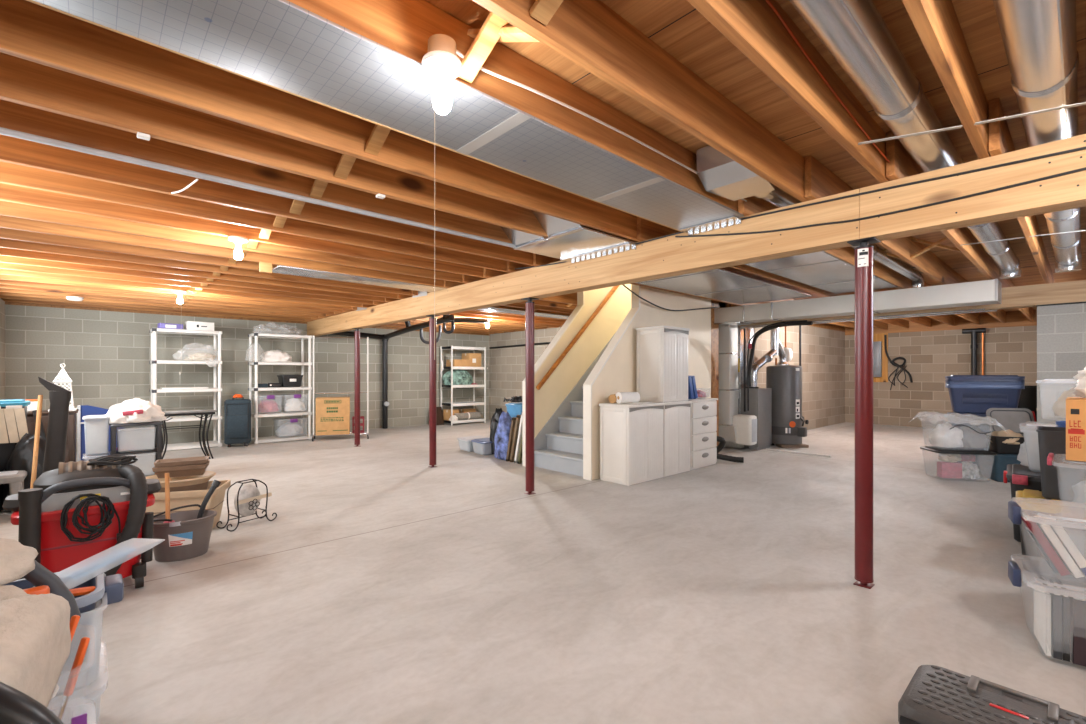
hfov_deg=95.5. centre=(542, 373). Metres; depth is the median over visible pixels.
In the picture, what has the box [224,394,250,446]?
suitcase
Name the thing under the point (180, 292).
fixture
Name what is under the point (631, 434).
base cabinet
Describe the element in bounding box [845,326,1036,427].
wall
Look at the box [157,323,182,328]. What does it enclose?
glove box
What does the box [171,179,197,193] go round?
cable
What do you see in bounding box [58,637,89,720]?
handle
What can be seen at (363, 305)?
joist
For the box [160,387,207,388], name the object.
sheet
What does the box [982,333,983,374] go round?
copper pipe
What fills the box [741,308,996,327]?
conduit
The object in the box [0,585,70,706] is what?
cushion
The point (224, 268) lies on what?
brace
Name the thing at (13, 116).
joist
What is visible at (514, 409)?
storage tote
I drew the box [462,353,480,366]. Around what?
carton
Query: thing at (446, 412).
carton
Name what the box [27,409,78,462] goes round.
base cabinet
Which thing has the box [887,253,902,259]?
brace
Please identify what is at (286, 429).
folded clothes
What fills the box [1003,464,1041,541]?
tote
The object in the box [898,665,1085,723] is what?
toolbox
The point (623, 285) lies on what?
cable
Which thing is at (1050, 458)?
storage tote
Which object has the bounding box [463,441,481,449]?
folded cloth
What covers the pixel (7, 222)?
joist
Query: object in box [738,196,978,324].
joist
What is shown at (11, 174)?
joist
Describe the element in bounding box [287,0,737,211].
joist
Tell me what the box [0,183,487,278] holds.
joist
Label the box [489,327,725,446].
wall
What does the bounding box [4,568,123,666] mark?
plastic tub
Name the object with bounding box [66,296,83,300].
smoke detector
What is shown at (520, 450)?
picture frame
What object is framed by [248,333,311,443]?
shelf unit
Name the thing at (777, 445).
pad
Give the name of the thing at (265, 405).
folded clothes
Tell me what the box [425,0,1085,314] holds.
ceiling
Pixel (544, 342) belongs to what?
pipe
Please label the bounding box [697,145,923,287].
duct
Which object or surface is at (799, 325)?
gas pipe
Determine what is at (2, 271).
joist
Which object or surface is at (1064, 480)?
wastebasket
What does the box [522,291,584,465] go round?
trim
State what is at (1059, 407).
cloth
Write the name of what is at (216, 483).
scrub brush
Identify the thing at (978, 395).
tote
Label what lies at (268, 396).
bin
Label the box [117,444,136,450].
cloth bundle
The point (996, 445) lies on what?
storage tote
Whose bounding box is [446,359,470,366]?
carton
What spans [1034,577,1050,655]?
folder
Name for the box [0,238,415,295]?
joist
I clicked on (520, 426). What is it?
picture frame
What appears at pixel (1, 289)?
joist
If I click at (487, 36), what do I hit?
brace
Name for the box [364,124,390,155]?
brace
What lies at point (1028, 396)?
tote
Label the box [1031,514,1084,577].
book
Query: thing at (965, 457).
gift box
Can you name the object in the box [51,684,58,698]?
coiled cable
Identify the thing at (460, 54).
cable
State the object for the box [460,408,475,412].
carton
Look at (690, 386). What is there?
binder
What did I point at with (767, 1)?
wire
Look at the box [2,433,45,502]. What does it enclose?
bag
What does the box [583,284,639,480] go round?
trim
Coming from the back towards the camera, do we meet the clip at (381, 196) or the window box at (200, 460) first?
the window box at (200, 460)
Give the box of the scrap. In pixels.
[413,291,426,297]
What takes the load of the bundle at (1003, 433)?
in the storage tote at (996, 445)
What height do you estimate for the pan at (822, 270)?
0.020 m
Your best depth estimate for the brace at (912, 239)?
4.38 m
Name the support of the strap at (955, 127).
attached to the joist at (936, 23)
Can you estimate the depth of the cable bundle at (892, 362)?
11.27 m
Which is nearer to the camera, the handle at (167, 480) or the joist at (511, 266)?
the handle at (167, 480)
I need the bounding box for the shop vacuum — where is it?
[2,454,160,588]
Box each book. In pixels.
[1021,511,1069,575]
[1025,526,1058,572]
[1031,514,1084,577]
[1042,515,1085,576]
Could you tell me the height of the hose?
0.346 m
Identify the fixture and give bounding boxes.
[173,290,185,303]
[228,236,248,259]
[422,34,461,370]
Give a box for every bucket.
[153,504,216,561]
[1055,421,1065,426]
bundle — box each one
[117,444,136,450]
[130,459,153,474]
[442,369,472,384]
[884,335,912,389]
[987,429,1022,443]
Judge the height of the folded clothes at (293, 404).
0.247 m
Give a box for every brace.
[220,266,227,270]
[228,259,236,264]
[247,240,257,248]
[259,229,270,238]
[273,216,286,227]
[289,199,304,214]
[309,179,327,198]
[333,154,355,179]
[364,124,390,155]
[458,12,507,82]
[467,27,538,41]
[529,0,562,25]
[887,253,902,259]
[910,237,948,258]
[911,238,960,251]
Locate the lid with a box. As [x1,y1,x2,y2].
[986,408,1036,436]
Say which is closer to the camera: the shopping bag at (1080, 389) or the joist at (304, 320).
the shopping bag at (1080, 389)
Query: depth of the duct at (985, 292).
5.92 m
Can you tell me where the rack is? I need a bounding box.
[312,336,368,440]
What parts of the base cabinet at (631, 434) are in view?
moulding, door, door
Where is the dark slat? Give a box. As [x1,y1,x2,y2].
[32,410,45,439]
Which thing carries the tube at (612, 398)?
on the base cabinet at (631, 434)
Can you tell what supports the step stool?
on the floor
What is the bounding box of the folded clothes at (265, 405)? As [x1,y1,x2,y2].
[258,400,278,411]
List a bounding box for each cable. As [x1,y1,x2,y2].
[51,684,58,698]
[171,179,197,193]
[456,49,746,201]
[515,146,1085,269]
[623,285,718,310]
[675,167,1085,236]
[950,424,989,433]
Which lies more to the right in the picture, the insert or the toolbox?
the toolbox
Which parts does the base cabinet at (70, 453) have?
door panel, door, door, door panel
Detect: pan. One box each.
[272,265,446,291]
[476,307,568,318]
[500,210,636,262]
[636,269,811,303]
[745,251,897,293]
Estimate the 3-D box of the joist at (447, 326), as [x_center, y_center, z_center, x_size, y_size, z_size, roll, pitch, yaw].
[-2.429,-1.147,10.613,4.600,0.234,0.038,0,0,-42]
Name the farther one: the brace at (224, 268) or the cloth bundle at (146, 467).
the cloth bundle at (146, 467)
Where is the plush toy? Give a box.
[938,453,961,461]
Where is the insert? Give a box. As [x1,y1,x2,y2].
[60,546,136,581]
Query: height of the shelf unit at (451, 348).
1.845 m
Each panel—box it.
[0,408,27,442]
[26,0,743,235]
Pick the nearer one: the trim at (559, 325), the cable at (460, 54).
the cable at (460, 54)
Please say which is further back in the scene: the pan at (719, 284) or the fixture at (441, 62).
the pan at (719, 284)
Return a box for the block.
[259,262,271,272]
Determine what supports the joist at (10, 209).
attached to the ceiling
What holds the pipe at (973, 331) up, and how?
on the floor
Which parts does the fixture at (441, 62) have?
bulb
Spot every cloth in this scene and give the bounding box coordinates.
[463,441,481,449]
[478,443,490,452]
[1017,436,1039,467]
[1052,388,1079,417]
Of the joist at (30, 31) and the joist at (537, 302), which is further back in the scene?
the joist at (537, 302)
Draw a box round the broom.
[30,395,42,488]
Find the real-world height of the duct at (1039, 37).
0.222 m
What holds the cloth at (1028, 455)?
in the bin
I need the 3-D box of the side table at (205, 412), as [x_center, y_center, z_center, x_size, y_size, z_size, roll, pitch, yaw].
[-4.989,0.854,6.846,0.720,0.681,0.400,0,0,-42]
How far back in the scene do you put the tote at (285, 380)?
8.80 m
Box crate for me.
[352,416,363,432]
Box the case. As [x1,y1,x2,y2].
[254,383,267,387]
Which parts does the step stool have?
leg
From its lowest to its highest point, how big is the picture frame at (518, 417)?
0.649 m
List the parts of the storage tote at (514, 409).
lid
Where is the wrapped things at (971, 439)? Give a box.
[959,426,987,447]
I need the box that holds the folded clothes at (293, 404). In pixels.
[283,398,305,410]
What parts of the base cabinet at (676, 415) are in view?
door, door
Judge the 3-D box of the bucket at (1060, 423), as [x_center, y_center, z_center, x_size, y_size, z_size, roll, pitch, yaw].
[3.482,0.407,3.218,0.207,0.185,0.190,0,0,-42]
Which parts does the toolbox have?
handle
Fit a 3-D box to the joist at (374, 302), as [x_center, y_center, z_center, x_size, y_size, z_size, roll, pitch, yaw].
[-0.811,-1.147,8.841,4.600,0.234,0.038,0,0,-42]
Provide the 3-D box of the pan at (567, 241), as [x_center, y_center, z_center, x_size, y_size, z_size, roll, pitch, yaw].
[0.166,-1.115,3.837,0.857,0.270,0.755,0,0,-42]
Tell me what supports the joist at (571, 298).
attached to the ceiling
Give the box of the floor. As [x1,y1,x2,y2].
[0,420,1085,723]
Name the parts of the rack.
rail, cross rail, rail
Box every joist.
[0,0,641,241]
[0,52,596,237]
[0,99,511,243]
[0,134,536,265]
[0,161,511,272]
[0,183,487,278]
[0,201,466,283]
[0,215,448,287]
[0,228,277,270]
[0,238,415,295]
[0,247,398,298]
[0,255,384,301]
[0,262,372,304]
[0,269,365,307]
[0,274,351,309]
[0,279,346,312]
[0,284,337,314]
[0,288,329,316]
[0,292,321,318]
[0,295,310,319]
[2,298,304,321]
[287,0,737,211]
[304,320,493,333]
[311,318,503,332]
[318,316,513,331]
[326,314,523,330]
[334,312,534,329]
[343,309,546,328]
[352,307,558,327]
[362,304,563,325]
[373,301,565,322]
[385,298,566,319]
[397,294,570,315]
[411,290,572,313]
[444,280,576,304]
[462,275,486,282]
[472,0,809,201]
[483,268,507,277]
[507,261,532,271]
[518,300,576,309]
[533,253,854,328]
[597,230,908,328]
[637,217,930,326]
[687,0,889,182]
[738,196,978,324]
[765,299,887,329]
[804,155,1005,322]
[873,288,954,325]
[886,131,1033,321]
[902,0,990,158]
[988,98,1054,283]
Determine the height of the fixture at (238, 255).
0.166 m
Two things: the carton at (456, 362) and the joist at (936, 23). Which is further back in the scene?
the carton at (456, 362)
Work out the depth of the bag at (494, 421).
7.24 m
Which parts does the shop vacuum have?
handle, cord, tank, drain post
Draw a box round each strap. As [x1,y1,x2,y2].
[858,125,962,144]
[960,237,1023,245]
[974,102,1085,124]
[1029,230,1085,236]
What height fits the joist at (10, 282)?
0.234 m
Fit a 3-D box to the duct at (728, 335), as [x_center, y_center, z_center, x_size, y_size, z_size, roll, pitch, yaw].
[2.948,0.197,7.814,0.340,1.927,0.330,0,0,-42]
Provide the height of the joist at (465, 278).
0.234 m
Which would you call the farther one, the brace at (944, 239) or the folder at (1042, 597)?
the brace at (944, 239)
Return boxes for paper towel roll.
[615,392,639,402]
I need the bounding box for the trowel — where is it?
[69,586,95,595]
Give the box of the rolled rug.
[454,412,480,419]
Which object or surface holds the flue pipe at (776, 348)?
attached to the furnace
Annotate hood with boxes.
[777,360,788,364]
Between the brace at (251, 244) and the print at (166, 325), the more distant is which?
the print at (166, 325)
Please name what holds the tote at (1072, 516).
on the floor
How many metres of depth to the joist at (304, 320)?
11.63 m
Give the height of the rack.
1.879 m
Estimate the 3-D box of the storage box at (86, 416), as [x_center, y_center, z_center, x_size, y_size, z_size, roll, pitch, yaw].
[-4.764,0.646,5.265,0.225,0.398,0.390,0,0,-42]
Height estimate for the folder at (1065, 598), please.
0.260 m
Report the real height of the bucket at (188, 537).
0.298 m
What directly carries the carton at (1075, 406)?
on the storage tote
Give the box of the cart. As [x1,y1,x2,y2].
[109,421,162,476]
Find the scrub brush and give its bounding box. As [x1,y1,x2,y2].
[197,480,220,518]
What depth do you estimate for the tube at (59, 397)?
2.84 m
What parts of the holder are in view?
panel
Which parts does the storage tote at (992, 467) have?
lid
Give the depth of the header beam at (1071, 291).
5.41 m
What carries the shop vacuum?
on the floor
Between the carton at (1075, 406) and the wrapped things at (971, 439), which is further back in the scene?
the wrapped things at (971, 439)
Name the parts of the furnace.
panel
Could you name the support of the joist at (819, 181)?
attached to the ceiling
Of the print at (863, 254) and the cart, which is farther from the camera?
the cart
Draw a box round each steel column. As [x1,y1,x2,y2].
[352,328,362,446]
[426,315,439,467]
[521,297,538,494]
[847,237,880,588]
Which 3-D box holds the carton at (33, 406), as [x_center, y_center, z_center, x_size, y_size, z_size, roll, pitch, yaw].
[-5.291,0.334,5.016,0.370,0.112,0.262,0,0,42]
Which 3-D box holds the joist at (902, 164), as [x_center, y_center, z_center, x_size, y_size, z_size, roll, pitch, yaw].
[5.712,-1.147,6.128,10.580,0.234,0.038,0,0,-42]
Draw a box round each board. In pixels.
[436,407,443,424]
[845,309,1036,334]
[873,333,887,381]
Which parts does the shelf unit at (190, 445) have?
post, post, shelf, shelf, shelf, shelf, shelf, post, post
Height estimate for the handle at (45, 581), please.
0.185 m
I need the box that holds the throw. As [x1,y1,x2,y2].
[0,538,38,585]
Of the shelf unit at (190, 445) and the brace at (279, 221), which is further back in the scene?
the shelf unit at (190, 445)
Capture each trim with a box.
[1,298,482,333]
[5,302,489,335]
[494,325,561,333]
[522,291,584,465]
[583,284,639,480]
[726,303,844,331]
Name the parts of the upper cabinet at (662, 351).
moulding, door, door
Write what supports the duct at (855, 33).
hanging from the ceiling
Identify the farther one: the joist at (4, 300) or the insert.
the joist at (4, 300)
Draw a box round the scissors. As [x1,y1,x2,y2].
[70,615,79,641]
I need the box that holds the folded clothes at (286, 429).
[275,422,304,435]
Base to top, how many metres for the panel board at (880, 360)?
1.140 m
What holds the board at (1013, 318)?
on the wall at (930, 356)
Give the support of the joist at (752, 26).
attached to the ceiling
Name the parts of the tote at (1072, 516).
lid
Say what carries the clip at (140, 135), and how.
attached to the joist at (22, 81)
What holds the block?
attached to the joist at (7, 222)
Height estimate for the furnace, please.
1.955 m
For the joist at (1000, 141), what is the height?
0.234 m
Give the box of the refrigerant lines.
[744,320,812,411]
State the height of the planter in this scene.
0.385 m
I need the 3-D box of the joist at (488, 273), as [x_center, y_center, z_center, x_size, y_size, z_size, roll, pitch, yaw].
[-0.150,-1.147,5.653,1.280,0.234,0.038,0,0,-42]
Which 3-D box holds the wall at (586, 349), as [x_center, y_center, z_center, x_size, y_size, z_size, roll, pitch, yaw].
[0.881,-0.510,7.343,2.960,3.400,0.096,0,0,-42]
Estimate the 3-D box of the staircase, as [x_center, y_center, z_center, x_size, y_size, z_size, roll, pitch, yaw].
[1.119,-0.005,6.836,2.548,2.390,0.965,0,0,-42]
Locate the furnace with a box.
[738,327,771,449]
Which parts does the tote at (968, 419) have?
lid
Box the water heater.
[766,358,808,444]
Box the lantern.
[48,364,76,411]
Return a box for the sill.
[1036,302,1085,306]
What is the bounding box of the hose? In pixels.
[717,436,743,462]
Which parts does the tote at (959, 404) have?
panel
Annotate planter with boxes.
[146,471,215,492]
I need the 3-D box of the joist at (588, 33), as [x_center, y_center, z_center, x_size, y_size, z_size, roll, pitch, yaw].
[0.128,-1.147,1.632,4.290,0.234,0.038,0,0,-42]
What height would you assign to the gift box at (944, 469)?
0.170 m
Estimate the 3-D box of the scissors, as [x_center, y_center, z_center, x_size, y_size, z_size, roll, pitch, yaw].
[-1.148,0.680,1.174,0.018,0.181,0.073,0,0,12]
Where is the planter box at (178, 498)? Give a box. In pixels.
[146,480,230,527]
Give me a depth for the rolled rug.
11.76 m
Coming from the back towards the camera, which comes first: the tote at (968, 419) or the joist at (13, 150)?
the tote at (968, 419)
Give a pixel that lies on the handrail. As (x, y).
(544, 379)
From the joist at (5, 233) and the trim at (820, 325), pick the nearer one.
the joist at (5, 233)
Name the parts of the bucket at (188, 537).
spout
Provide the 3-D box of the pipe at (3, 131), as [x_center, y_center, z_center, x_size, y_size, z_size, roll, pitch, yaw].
[-1.277,-1.032,3.024,4.050,0.030,0.030,0,0,-42]
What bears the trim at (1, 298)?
on the wall at (106, 355)
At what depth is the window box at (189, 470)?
3.72 m
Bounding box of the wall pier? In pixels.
[1037,303,1085,435]
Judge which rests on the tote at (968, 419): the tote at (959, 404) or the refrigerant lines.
the tote at (959, 404)
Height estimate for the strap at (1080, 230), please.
0.002 m
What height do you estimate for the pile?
0.096 m
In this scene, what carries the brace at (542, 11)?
attached to the joist at (752, 26)
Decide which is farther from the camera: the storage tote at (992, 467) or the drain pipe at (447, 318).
the drain pipe at (447, 318)
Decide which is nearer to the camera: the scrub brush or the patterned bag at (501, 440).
the scrub brush
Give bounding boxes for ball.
[961,461,980,478]
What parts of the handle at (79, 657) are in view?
blade, handle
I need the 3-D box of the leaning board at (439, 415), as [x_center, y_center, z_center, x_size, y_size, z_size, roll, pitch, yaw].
[-2.468,0.980,11.502,0.300,0.422,0.130,0,0,-42]
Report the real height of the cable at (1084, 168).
0.156 m
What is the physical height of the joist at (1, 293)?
0.234 m
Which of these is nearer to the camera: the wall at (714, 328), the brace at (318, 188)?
the brace at (318, 188)
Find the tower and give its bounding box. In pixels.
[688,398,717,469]
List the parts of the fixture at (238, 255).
bulb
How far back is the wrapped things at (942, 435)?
5.54 m
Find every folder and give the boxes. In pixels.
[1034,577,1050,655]
[1040,575,1061,659]
[1048,577,1069,661]
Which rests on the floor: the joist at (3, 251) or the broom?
the broom
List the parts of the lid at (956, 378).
lid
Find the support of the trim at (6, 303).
attached to the wall at (106, 355)
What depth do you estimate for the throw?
1.15 m
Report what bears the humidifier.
attached to the furnace
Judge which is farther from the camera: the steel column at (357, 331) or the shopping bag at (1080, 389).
the steel column at (357, 331)
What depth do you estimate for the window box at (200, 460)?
3.77 m
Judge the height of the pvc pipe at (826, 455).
0.033 m
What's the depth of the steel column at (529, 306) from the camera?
4.87 m
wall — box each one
[0,298,4,399]
[5,304,488,451]
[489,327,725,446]
[534,284,630,452]
[592,286,710,479]
[711,300,718,445]
[754,325,844,429]
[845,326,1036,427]
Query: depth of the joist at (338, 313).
10.45 m
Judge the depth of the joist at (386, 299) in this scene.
8.28 m
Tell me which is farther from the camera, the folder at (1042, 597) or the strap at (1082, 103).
the folder at (1042, 597)
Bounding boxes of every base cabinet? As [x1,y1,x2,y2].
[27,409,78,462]
[599,401,664,485]
[640,401,691,476]
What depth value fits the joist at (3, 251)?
5.07 m
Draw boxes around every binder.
[688,375,693,398]
[691,376,697,398]
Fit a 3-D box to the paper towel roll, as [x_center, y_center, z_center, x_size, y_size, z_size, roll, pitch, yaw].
[0.951,0.265,5.538,0.261,0.124,0.124,0,0,-29]
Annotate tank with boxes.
[783,326,792,361]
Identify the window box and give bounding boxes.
[152,460,209,477]
[154,456,208,467]
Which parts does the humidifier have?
panel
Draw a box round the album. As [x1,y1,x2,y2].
[1056,577,1085,666]
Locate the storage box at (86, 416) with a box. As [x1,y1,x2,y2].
[82,415,110,419]
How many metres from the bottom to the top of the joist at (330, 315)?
0.234 m
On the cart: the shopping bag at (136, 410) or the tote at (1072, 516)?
the shopping bag at (136, 410)
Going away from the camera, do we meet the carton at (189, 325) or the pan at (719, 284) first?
the pan at (719, 284)
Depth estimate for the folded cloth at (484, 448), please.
7.29 m
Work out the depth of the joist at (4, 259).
5.37 m
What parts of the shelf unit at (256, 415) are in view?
post, post, shelf, shelf, shelf, shelf, shelf, post, post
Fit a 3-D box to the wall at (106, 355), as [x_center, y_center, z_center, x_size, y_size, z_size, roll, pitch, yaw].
[-4.614,0.080,10.004,8.530,2.220,0.200,0,0,-42]
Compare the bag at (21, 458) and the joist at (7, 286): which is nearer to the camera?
the bag at (21, 458)
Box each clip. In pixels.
[137,132,149,140]
[376,193,384,198]
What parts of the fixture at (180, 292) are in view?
bulb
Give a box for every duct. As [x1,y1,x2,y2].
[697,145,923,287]
[714,279,1001,326]
[719,325,743,447]
[789,0,1020,278]
[993,0,1081,272]
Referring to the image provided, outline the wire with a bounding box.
[765,0,889,162]
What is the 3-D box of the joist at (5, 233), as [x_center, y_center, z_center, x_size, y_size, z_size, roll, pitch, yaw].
[-2.837,-1.147,4.882,4.290,0.234,0.038,0,0,-42]
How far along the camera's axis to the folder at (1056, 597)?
2.02 m
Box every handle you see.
[23,559,80,619]
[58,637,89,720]
[165,473,171,518]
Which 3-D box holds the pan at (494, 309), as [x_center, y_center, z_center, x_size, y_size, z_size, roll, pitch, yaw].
[-0.029,-1.019,8.488,3.400,0.020,0.340,0,0,-42]
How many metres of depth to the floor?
2.64 m
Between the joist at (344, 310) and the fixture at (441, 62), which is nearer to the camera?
the fixture at (441, 62)
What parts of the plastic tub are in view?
handle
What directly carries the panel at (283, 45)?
attached to the joist
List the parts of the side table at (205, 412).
leg, leg, leg, leg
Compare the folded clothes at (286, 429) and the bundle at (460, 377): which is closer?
the folded clothes at (286, 429)
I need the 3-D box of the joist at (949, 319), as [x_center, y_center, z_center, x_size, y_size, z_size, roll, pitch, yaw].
[4.903,-1.147,7.015,10.580,0.234,0.038,0,0,-42]
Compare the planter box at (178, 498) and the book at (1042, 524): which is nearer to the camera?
the book at (1042, 524)
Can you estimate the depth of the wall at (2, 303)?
6.85 m
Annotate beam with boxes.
[307,134,1085,336]
[737,280,1085,326]
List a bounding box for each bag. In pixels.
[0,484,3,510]
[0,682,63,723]
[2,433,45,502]
[100,398,165,423]
[260,350,291,361]
[449,415,457,420]
[489,408,502,453]
[494,411,511,459]
[1073,375,1085,397]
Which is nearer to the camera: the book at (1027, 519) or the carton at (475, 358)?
the book at (1027, 519)
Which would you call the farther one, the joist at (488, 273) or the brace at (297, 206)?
the joist at (488, 273)
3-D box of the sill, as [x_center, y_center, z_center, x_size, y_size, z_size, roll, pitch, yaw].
[5.819,-0.743,5.036,0.215,0.015,1.095,0,0,-42]
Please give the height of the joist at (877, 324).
0.234 m
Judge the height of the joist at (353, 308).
0.234 m
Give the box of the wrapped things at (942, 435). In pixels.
[929,422,963,447]
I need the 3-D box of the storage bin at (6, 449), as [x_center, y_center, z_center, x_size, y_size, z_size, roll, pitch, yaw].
[-4.948,0.700,4.443,0.440,0.980,0.405,0,0,-42]
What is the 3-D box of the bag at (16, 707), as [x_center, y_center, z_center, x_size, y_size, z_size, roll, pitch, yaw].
[-0.759,0.589,0.716,0.256,0.305,0.049,0,0,6]
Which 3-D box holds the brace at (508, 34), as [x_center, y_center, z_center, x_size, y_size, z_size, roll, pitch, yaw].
[-0.128,-1.147,1.669,0.064,0.191,0.366,0,0,-42]
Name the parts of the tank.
tank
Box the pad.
[776,444,808,447]
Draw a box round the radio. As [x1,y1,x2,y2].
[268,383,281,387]
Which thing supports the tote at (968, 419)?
on the floor
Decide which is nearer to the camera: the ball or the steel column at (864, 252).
the steel column at (864, 252)
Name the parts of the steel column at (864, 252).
plate, plate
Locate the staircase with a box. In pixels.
[534,331,616,476]
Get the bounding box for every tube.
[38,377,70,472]
[608,394,616,402]
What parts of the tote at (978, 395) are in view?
panel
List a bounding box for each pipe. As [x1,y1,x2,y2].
[0,127,515,247]
[332,314,487,428]
[489,342,549,348]
[750,328,785,388]
[766,448,830,456]
[799,325,804,420]
[962,328,985,374]
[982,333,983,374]
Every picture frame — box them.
[506,417,515,460]
[510,415,520,461]
[514,413,521,462]
[517,436,521,463]
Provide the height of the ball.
0.188 m
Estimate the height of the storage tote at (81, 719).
0.185 m
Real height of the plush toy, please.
0.117 m
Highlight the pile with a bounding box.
[504,396,521,402]
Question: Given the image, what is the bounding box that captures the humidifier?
[733,414,756,444]
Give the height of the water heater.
1.460 m
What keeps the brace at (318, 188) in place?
attached to the joist at (22, 81)
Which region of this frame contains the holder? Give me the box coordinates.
[216,479,276,531]
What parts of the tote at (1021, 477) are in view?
lid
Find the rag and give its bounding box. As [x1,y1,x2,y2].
[1073,367,1085,378]
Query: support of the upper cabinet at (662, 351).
attached to the wall at (619, 374)
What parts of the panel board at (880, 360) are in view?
panel door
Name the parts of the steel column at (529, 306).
plate, plate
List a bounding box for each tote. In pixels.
[71,713,86,723]
[277,375,302,386]
[457,436,489,440]
[471,438,491,443]
[505,402,521,417]
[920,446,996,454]
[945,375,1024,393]
[945,381,1024,398]
[945,384,1024,413]
[947,412,989,471]
[978,454,1020,482]
[983,434,1028,454]
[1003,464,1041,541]
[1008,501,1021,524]
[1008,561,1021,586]
[1015,489,1085,582]
[1018,385,1036,435]
[1047,453,1053,465]
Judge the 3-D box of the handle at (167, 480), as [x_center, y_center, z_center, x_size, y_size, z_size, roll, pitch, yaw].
[-2.445,0.905,3.218,0.035,0.512,0.074,0,0,-42]
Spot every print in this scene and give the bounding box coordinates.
[122,410,142,415]
[165,324,175,327]
[859,250,867,264]
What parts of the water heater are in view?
valve knob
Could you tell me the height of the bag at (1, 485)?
0.493 m
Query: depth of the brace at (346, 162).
2.59 m
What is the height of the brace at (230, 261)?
0.191 m
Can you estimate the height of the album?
0.260 m
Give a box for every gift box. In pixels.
[937,461,961,478]
[960,454,974,461]
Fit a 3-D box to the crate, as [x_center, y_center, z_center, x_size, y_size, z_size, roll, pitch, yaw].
[-3.451,0.945,9.211,0.210,0.290,0.230,0,0,-20]
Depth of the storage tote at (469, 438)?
7.70 m
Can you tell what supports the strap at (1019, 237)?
attached to the joist at (902, 164)
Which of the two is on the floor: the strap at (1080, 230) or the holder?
the holder
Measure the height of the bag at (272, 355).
0.225 m
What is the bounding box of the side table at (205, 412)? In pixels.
[153,409,216,460]
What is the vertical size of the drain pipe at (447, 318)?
2.300 m
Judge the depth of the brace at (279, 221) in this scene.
3.50 m
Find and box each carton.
[27,401,37,412]
[185,321,213,330]
[316,397,349,434]
[443,409,458,419]
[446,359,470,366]
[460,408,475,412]
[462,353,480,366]
[1066,397,1085,461]
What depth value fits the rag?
3.47 m
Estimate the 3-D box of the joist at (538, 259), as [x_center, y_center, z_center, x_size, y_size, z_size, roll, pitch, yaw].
[3.824,-1.147,8.197,10.580,0.234,0.038,0,0,-42]
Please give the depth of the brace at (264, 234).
3.80 m
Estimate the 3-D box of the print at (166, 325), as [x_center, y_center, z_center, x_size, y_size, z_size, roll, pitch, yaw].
[-5.820,-0.745,7.710,0.002,0.050,0.140,0,0,42]
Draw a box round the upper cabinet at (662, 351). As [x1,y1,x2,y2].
[636,326,689,401]
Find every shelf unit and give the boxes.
[149,328,221,450]
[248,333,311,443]
[440,346,485,425]
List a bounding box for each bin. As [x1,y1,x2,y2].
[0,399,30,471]
[267,395,274,398]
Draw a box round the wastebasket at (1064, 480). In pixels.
[1036,426,1085,502]
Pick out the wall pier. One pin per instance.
(1061, 329)
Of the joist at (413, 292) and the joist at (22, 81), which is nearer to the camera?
the joist at (22, 81)
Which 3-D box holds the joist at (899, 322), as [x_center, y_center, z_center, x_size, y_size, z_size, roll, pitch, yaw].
[4.363,-1.147,7.606,10.580,0.234,0.038,0,0,-42]
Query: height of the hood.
0.075 m
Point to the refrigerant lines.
(757, 334)
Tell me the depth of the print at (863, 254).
2.75 m
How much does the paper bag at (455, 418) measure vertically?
0.130 m
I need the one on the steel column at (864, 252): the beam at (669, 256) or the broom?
the beam at (669, 256)
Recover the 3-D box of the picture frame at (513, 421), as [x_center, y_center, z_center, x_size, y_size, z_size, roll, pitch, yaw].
[-0.231,0.888,6.870,0.600,0.610,0.173,0,0,-42]
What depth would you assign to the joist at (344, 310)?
10.40 m
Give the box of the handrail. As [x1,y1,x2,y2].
[536,285,618,389]
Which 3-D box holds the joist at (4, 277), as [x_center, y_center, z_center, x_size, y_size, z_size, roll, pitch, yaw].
[-4.455,-1.147,6.655,4.290,0.234,0.038,0,0,-42]
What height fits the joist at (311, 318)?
0.234 m
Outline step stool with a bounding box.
[0,470,26,513]
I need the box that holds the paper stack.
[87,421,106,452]
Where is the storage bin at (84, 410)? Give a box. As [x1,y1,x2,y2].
[77,405,123,461]
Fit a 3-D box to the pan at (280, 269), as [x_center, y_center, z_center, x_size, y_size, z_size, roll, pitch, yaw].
[-1.948,-1.027,5.414,1.820,0.014,0.375,0,0,-42]
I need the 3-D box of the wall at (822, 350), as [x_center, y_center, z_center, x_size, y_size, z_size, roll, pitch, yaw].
[5.192,0.080,10.221,5.850,2.220,0.200,0,0,-42]
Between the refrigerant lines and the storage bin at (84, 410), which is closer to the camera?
the storage bin at (84, 410)

